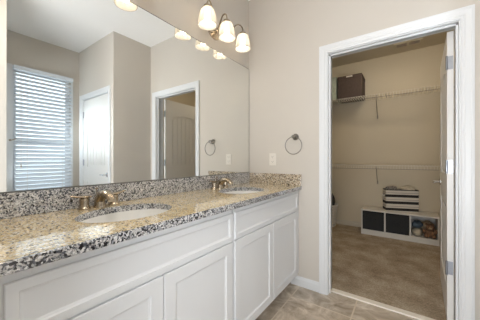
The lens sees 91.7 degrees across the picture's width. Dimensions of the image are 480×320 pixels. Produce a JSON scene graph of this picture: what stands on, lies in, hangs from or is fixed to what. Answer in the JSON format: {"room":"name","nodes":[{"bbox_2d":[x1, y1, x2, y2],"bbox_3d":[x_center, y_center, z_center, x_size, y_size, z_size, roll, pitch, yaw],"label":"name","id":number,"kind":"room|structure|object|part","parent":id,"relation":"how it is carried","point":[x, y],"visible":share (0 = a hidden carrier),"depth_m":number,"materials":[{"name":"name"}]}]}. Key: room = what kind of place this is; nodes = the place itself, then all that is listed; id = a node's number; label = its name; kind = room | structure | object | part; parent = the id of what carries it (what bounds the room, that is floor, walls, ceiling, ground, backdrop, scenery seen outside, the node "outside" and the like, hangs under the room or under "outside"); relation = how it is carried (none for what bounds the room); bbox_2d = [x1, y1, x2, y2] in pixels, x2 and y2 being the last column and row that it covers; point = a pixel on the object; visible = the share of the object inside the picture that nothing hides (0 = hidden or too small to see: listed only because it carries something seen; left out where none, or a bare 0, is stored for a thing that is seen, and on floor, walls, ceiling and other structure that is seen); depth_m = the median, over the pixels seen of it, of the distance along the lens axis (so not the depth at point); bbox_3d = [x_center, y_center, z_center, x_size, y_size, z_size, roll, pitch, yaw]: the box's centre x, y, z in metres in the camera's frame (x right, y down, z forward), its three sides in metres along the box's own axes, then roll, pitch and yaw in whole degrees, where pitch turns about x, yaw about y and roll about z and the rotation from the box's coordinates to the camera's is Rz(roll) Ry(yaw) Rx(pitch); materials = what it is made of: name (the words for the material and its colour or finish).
{"room":"bathroom","nodes":[
{"label":"bathroom","id":0,"kind":"room"},
{"bbox_2d":[129,0,248,68],"bbox_3d":[-0.557,-0.251,1.617,0.115,2.790,2.075,0,0,35],"label":"wall","id":1,"kind":"structure","parent":0,"point":[183,15],"depth_m":1.89,"materials":[{"name":"beige paint"}]},
{"bbox_2d":[0,0,248,192],"bbox_3d":[-0.473,-0.397,1.627,0.008,1.071,1.953,0,0,35],"label":"mirror","id":2,"kind":"object","parent":1,"relation":"attached to","point":[93,92],"visible":1,"depth_m":1.28,"materials":[{"name":"white mirror"}]},
{"bbox_2d":[0,172,249,218],"bbox_3d":[-0.468,0.190,1.623,0.019,0.102,1.956,0,0,35],"label":"backsplash","id":3,"kind":"structure","parent":1,"relation":"attached to","point":[14,204],"depth_m":1.19,"materials":[{"name":"grey stone"}]},
{"bbox_2d":[198,0,249,52],"bbox_3d":[-0.137,-1.094,1.928,0.209,0.214,0.594,0,0,35],"label":"vanity light","id":4,"kind":"object","parent":1,"relation":"attached to","point":[207,17],"visible":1,"depth_m":1.87,"materials":[{"name":"white glass"}]},
{"bbox_3d":[-0.240,-1.052,1.721,0.138,0.130,0.138,0,0,35],"label":"lamp shade","id":5,"kind":"part","parent":4,"relation":"part of","materials":[{"name":"white glass"}]},
{"bbox_3d":[-0.228,-1.122,1.834,0.059,0.153,0.286,0,0,6],"label":"arm","id":6,"kind":"part","parent":4,"relation":"part of","materials":[{"name":"brown metal"}]},
{"bbox_3d":[-0.142,-1.139,1.931,0.144,0.124,0.059,0,0,35],"label":"arm","id":7,"kind":"part","parent":4,"relation":"part of","materials":[{"name":"brown metal"}]},
{"bbox_3d":[-0.108,-1.052,1.907,0.138,0.130,0.138,0,0,35],"label":"lamp shade","id":8,"kind":"part","parent":4,"relation":"part of","materials":[{"name":"white glass"}]},
{"bbox_3d":[-0.078,-1.122,2.045,0.286,0.153,0.059,0,0,-25],"label":"arm","id":9,"kind":"part","parent":4,"relation":"part of","materials":[{"name":"brown metal"}]},
{"bbox_3d":[0.025,-1.052,2.093,0.138,0.130,0.138,0,0,35],"label":"lamp shade","id":10,"kind":"part","parent":4,"relation":"part of","materials":[{"name":"white glass"}]},
{"bbox_2d":[256,224,446,319],"bbox_3d":[0.760,1.167,1.190,3.325,0.054,6.110,0,0,35],"label":"floor","id":11,"kind":"structure","parent":0,"point":[405,275],"depth_m":2.10,"materials":[{"name":"beige tile"}]},
{"bbox_2d":[0,210,232,319],"bbox_3d":[-0.537,0.709,1.066,0.549,0.871,0.952,0,0,35],"label":"vanity cabinet","id":12,"kind":"object","parent":11,"relation":"on","point":[183,271],"visible":0.84,"depth_m":0.85,"materials":[{"name":"white paint"}]},
{"bbox_3d":[-0.437,0.744,0.743,0.011,0.563,0.450,0,0,35],"label":"door","id":13,"kind":"part","parent":12,"relation":"part of","materials":[{"name":"white paint"}]},
{"bbox_2d":[0,172,301,276],"bbox_3d":[-0.243,0.206,1.463,0.570,0.135,1.956,0,0,35],"label":"countertop","id":14,"kind":"structure","parent":12,"relation":"on","point":[38,227],"depth_m":1.02,"materials":[{"name":"stone"}]},
{"bbox_2d":[69,187,125,209],"bbox_3d":[-0.705,0.193,1.172,0.194,0.097,0.194,0,0,-11],"label":"faucet","id":15,"kind":"object","parent":14,"relation":"on","point":[101,196],"visible":1,"depth_m":1.13,"materials":[{"name":"gold metal"}]},
{"bbox_3d":[-0.755,0.179,1.106,0.028,0.020,0.090,0,0,35],"label":"lever","id":16,"kind":"part","parent":15,"relation":"part of","materials":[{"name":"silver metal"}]},
{"bbox_3d":[-0.750,0.212,1.121,0.056,0.058,0.056,0,0,35],"label":"handle","id":17,"kind":"part","parent":15,"relation":"part of","materials":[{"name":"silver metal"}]},
{"bbox_3d":[-0.668,0.197,1.149,0.163,0.089,0.060,0,0,35],"label":"spout","id":18,"kind":"part","parent":15,"relation":"part of","materials":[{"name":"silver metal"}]},
{"bbox_3d":[-0.668,0.212,1.235,0.056,0.058,0.056,0,0,35],"label":"handle","id":19,"kind":"part","parent":15,"relation":"part of","materials":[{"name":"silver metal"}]},
{"bbox_2d":[81,209,167,222],"bbox_3d":[-0.513,0.338,1.072,0.344,0.134,0.447,0,0,35],"label":"sink","id":20,"kind":"object","parent":14,"relation":"in","point":[131,214],"visible":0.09,"depth_m":1.21,"materials":[{"name":"white ceramic"}]},
{"bbox_2d":[210,176,232,188],"bbox_3d":[-0.163,0.193,1.932,0.194,0.097,0.194,0,0,-11],"label":"faucet","id":21,"kind":"object","parent":14,"relation":"on","point":[221,183],"visible":0.99,"depth_m":1.89,"materials":[{"name":"gold metal"}]},
{"bbox_3d":[-0.208,0.212,1.880,0.056,0.058,0.056,0,0,35],"label":"handle","id":22,"kind":"part","parent":21,"relation":"part of","materials":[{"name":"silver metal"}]},
{"bbox_3d":[-0.126,0.197,1.908,0.163,0.089,0.060,0,0,35],"label":"spout","id":23,"kind":"part","parent":21,"relation":"part of","materials":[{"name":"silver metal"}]},
{"bbox_2d":[224,191,259,193],"bbox_3d":[0.013,0.338,1.809,0.344,0.134,0.447,0,0,35],"label":"sink","id":24,"kind":"object","parent":14,"relation":"in","point":[230,192],"visible":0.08,"depth_m":1.98,"materials":[{"name":"white ceramic"}]},
{"bbox_3d":[-0.174,0.744,1.113,0.011,0.563,0.450,0,0,35],"label":"door","id":25,"kind":"part","parent":12,"relation":"part of","materials":[{"name":"white paint"}]},
{"bbox_2d":[232,190,298,319],"bbox_3d":[0.032,0.709,1.864,0.549,0.871,0.979,0,0,35],"label":"vanity cabinet","id":26,"kind":"object","parent":11,"relation":"on","point":[265,241],"visible":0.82,"depth_m":1.58,"materials":[{"name":"white paint"}]},
{"bbox_3d":[0.104,0.744,1.502,0.011,0.563,0.462,0,0,35],"label":"door","id":27,"kind":"part","parent":26,"relation":"part of","materials":[{"name":"white paint"}]},
{"bbox_3d":[0.239,0.378,1.692,0.011,0.152,0.927,0,0,35],"label":"drawer","id":28,"kind":"part","parent":26,"relation":"part of","materials":[{"name":"white paint"}]},
{"bbox_3d":[0.375,0.744,1.881,0.011,0.563,0.462,0,0,35],"label":"door","id":29,"kind":"part","parent":26,"relation":"part of","materials":[{"name":"white paint"}]},
{"bbox_2d":[332,203,337,226],"bbox_3d":[1.486,0.952,4.038,0.384,0.368,0.326,0,0,35],"label":"laundry basket","id":30,"kind":"object","parent":11,"relation":"on","point":[334,207],"visible":0.27,"depth_m":3.90,"materials":[{"name":"white plastic"}]},
{"bbox_2d":[332,193,334,204],"bbox_3d":[1.486,0.722,4.038,0.318,0.394,0.243,0,0,35],"label":"heap","id":31,"kind":"object","parent":30,"relation":"in","point":[333,197],"visible":0.12,"depth_m":3.94,"materials":[{"name":"black fabric"}]},
{"bbox_2d":[331,288,435,319],"bbox_3d":[1.121,1.138,1.796,0.810,0.012,0.057,0,0,35],"label":"threshold strip","id":32,"kind":"object","parent":11,"relation":"on","point":[359,298],"visible":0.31,"depth_m":1.80,"materials":[{"name":"beige stone"}]},
{"bbox_2d":[361,205,439,245],"bbox_3d":[2.329,0.952,3.445,0.926,0.376,0.352,0,0,35],"label":"bench","id":33,"kind":"object","parent":11,"relation":"on","point":[421,216],"visible":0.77,"depth_m":3.31,"materials":[{"name":"white laminate"}]},
{"bbox_2d":[363,210,383,231],"bbox_3d":[2.079,0.933,3.610,0.278,0.262,0.345,0,0,35],"label":"bin","id":34,"kind":"object","parent":33,"relation":"on","point":[372,220],"visible":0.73,"depth_m":3.48,"materials":[{"name":"grey fabric"}]},
{"bbox_2d":[386,213,408,235],"bbox_3d":[2.323,0.933,3.436,0.278,0.262,0.345,0,0,35],"label":"bin","id":35,"kind":"object","parent":33,"relation":"on","point":[395,223],"visible":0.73,"depth_m":3.31,"materials":[{"name":"grey fabric"}]},
{"bbox_2d":[361,229,439,241],"bbox_3d":[2.330,1.073,3.446,0.918,0.017,0.348,0,0,35],"label":"shelf","id":36,"kind":"object","parent":33,"relation":"attached to","point":[412,237],"depth_m":3.26,"materials":[{"name":"white laminate"}]},
{"bbox_2d":[382,188,419,212],"bbox_3d":[2.366,0.606,3.443,0.480,0.315,0.150,0,0,15],"label":"basket","id":37,"kind":"object","parent":33,"relation":"on","point":[399,200],"visible":0.97,"depth_m":3.37,"materials":[{"name":"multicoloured fabric"}]},
{"bbox_2d":[385,186,397,189],"bbox_3d":[2.255,0.451,3.474,0.178,0.106,0.112,0,0,16],"label":"cloth","id":38,"kind":"object","parent":37,"relation":"in","point":[387,187],"visible":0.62,"depth_m":3.44,"materials":[{"name":"grey fabric"}]},
{"bbox_2d":[401,186,414,189],"bbox_3d":[2.467,0.448,3.415,0.174,0.112,0.112,0,0,15],"label":"cloth","id":39,"kind":"object","parent":37,"relation":"in","point":[405,187],"visible":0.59,"depth_m":3.39,"materials":[{"name":"beige fabric"}]},
{"bbox_2d":[411,228,421,235],"bbox_3d":[2.479,1.010,3.267,0.125,0.110,0.215,0,0,35],"label":"folded cloth","id":40,"kind":"object","parent":33,"relation":"on","point":[415,231],"visible":0.98,"depth_m":3.20,"materials":[{"name":"beige fabric"}]},
{"bbox_2d":[412,220,422,227],"bbox_3d":[2.493,0.910,3.275,0.129,0.094,0.221,0,0,35],"label":"cloth","id":41,"kind":"object","parent":40,"relation":"on","point":[416,223],"visible":1,"depth_m":3.21,"materials":[{"name":"fabric"}]},
{"bbox_3d":[2.430,0.924,3.586,0.882,0.281,0.006,0,0,35],"label":"panel","id":42,"kind":"part","parent":33,"relation":"part of","materials":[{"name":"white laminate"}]},
{"bbox_2d":[420,220,434,233],"bbox_3d":[2.665,0.969,3.313,0.138,0.192,0.160,0,0,-21],"label":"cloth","id":43,"kind":"object","parent":33,"relation":"on","point":[425,221],"visible":0.27,"depth_m":3.31,"materials":[{"name":"brown fabric"}]},
{"bbox_2d":[423,223,436,238],"bbox_3d":[2.567,0.968,3.152,0.154,0.189,0.152,0,0,35],"label":"plush toy","id":44,"kind":"object","parent":33,"relation":"on","point":[429,231],"visible":1,"depth_m":3.12,"materials":[{"name":"brown fabric"}]},
{"bbox_2d":[249,0,479,319],"bbox_3d":[1.269,-0.251,1.659,3.040,2.790,0.115,0,0,35],"label":"wall","id":45,"kind":"structure","parent":0,"point":[286,37],"depth_m":2.09,"materials":[{"name":"beige paint"}]},
{"bbox_2d":[269,153,275,164],"bbox_3d":[0.316,0.003,2.262,0.072,0.118,0.009,0,0,35],"label":"wall outlet","id":46,"kind":"object","parent":45,"relation":"attached to","point":[272,156],"visible":1,"depth_m":2.26,"materials":[{"name":"white plastic"}]},
{"bbox_2d":[285,134,301,154],"bbox_3d":[0.490,-0.135,2.104,0.164,0.192,0.066,0,0,35],"label":"towel ring","id":47,"kind":"object","parent":45,"relation":"attached to","point":[295,136],"visible":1,"depth_m":2.10,"materials":[{"name":"silver metal"}]},
{"bbox_2d":[291,276,318,292],"bbox_3d":[0.577,1.103,2.073,0.262,0.083,0.014,0,0,35],"label":"baseboard","id":48,"kind":"structure","parent":45,"relation":"attached to","point":[303,282],"depth_m":2.06,"materials":[{"name":"white paint"}]},
{"bbox_2d":[319,4,474,319],"bbox_3d":[1.106,0.094,1.775,0.950,2.100,0.155,0,0,35],"label":"door frame","id":49,"kind":"structure","parent":45,"relation":"attached to","point":[464,16],"depth_m":1.52,"materials":[{"name":"white paint"}]},
{"bbox_3d":[0.707,0.094,1.977,0.064,2.100,0.020,0,0,35],"label":"casing","id":50,"kind":"part","parent":49,"relation":"part of","materials":[{"name":"white paint"}]},
{"bbox_3d":[1.067,-0.924,1.720,0.950,0.064,0.020,0,0,35],"label":"head casing","id":51,"kind":"part","parent":49,"relation":"part of","materials":[{"name":"white paint"}]},
{"bbox_3d":[1.428,0.094,1.463,0.064,2.100,0.020,0,0,35],"label":"casing","id":52,"kind":"part","parent":49,"relation":"part of","materials":[{"name":"white paint"}]},
{"bbox_2d":[432,31,453,319],"bbox_3d":[1.695,0.127,1.918,0.157,2.015,0.807,0,0,38],"label":"door","id":53,"kind":"structure","parent":45,"relation":"in","point":[446,181],"depth_m":1.62,"materials":[{"name":"white paint"}]},
{"bbox_3d":[1.843,0.214,2.185,0.061,0.062,0.142,0,0,38],"label":"lever handle","id":54,"kind":"part","parent":53,"relation":"part of","materials":[{"name":"silver metal"}]},
{"bbox_2d":[332,43,444,221],"bbox_3d":[2.409,-0.251,3.696,3.100,2.790,0.115,0,0,35],"label":"wall","id":55,"kind":"structure","parent":0,"point":[406,130],"depth_m":3.67,"materials":[{"name":"paint"}]},
{"bbox_2d":[336,219,360,226],"bbox_3d":[2.376,1.103,3.640,2.890,0.083,0.014,0,0,35],"label":"baseboard","id":56,"kind":"structure","parent":55,"relation":"attached to","point":[338,221],"depth_m":4.00,"materials":[{"name":"white wood"}]},
{"bbox_2d":[332,85,439,118],"bbox_3d":[2.260,-0.803,3.478,2.876,0.313,0.407,0,0,35],"label":"wire shelf","id":57,"kind":"object","parent":55,"relation":"attached to","point":[405,93],"visible":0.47,"depth_m":3.47,"materials":[{"name":"white metal"}]},
{"bbox_2d":[332,77,340,103],"bbox_3d":[1.546,-1.144,3.971,0.263,0.370,0.328,0,0,35],"label":"fabric bin","id":58,"kind":"object","parent":57,"relation":"on","point":[334,79],"visible":0.33,"depth_m":3.79,"materials":[{"name":"beige fabric"}]},
{"bbox_2d":[337,73,364,102],"bbox_3d":[1.810,-1.137,3.785,0.357,0.355,0.362,0,0,35],"label":"storage box","id":59,"kind":"object","parent":57,"relation":"on","point":[349,86],"visible":0.99,"depth_m":3.65,"materials":[{"name":"brown fabric"}]},
{"bbox_3d":[1.811,-1.288,3.787,0.357,0.052,0.358,0,0,35],"label":"lid","id":60,"kind":"part","parent":59,"relation":"part of","materials":[{"name":"brown fabric"}]},
{"bbox_3d":[2.260,-0.952,3.478,2.870,0.006,0.406,0,0,35],"label":"support rod","id":61,"kind":"part","parent":57,"relation":"part of","materials":[{"name":"white plastic"}]},
{"bbox_3d":[2.144,-0.906,3.316,2.870,0.009,0.010,0,0,35],"label":"rod","id":62,"kind":"part","parent":57,"relation":"part of","materials":[{"name":"metal"}]},
{"bbox_2d":[332,164,439,183],"bbox_3d":[2.260,0.247,3.478,2.876,0.313,0.407,0,0,35],"label":"wire shelf","id":63,"kind":"object","parent":55,"relation":"attached to","point":[351,165],"visible":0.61,"depth_m":3.44,"materials":[{"name":"white metal"}]},
{"bbox_3d":[2.144,0.144,3.316,2.870,0.009,0.010,0,0,35],"label":"rod","id":64,"kind":"part","parent":63,"relation":"part of","materials":[{"name":"metal"}]},
{"bbox_3d":[2.260,0.098,3.478,2.870,0.006,0.406,0,0,35],"label":"support rod","id":65,"kind":"part","parent":63,"relation":"part of","materials":[{"name":"white plastic"}]},
{"bbox_2d":[332,29,453,67],"bbox_3d":[1.739,-1.640,2.748,2.890,0.012,2.205,0,0,35],"label":"ceiling","id":66,"kind":"structure","parent":0,"point":[439,38],"depth_m":3.51,"materials":[{"name":"paint"}]},
{"bbox_2d":[394,38,422,48],"bbox_3d":[2.374,-1.629,3.294,0.330,0.010,0.150,0,0,35],"label":"ceiling vent","id":67,"kind":"object","parent":66,"relation":"in","point":[416,41],"visible":1,"depth_m":3.28,"materials":[{"name":"metal"}]}
]}

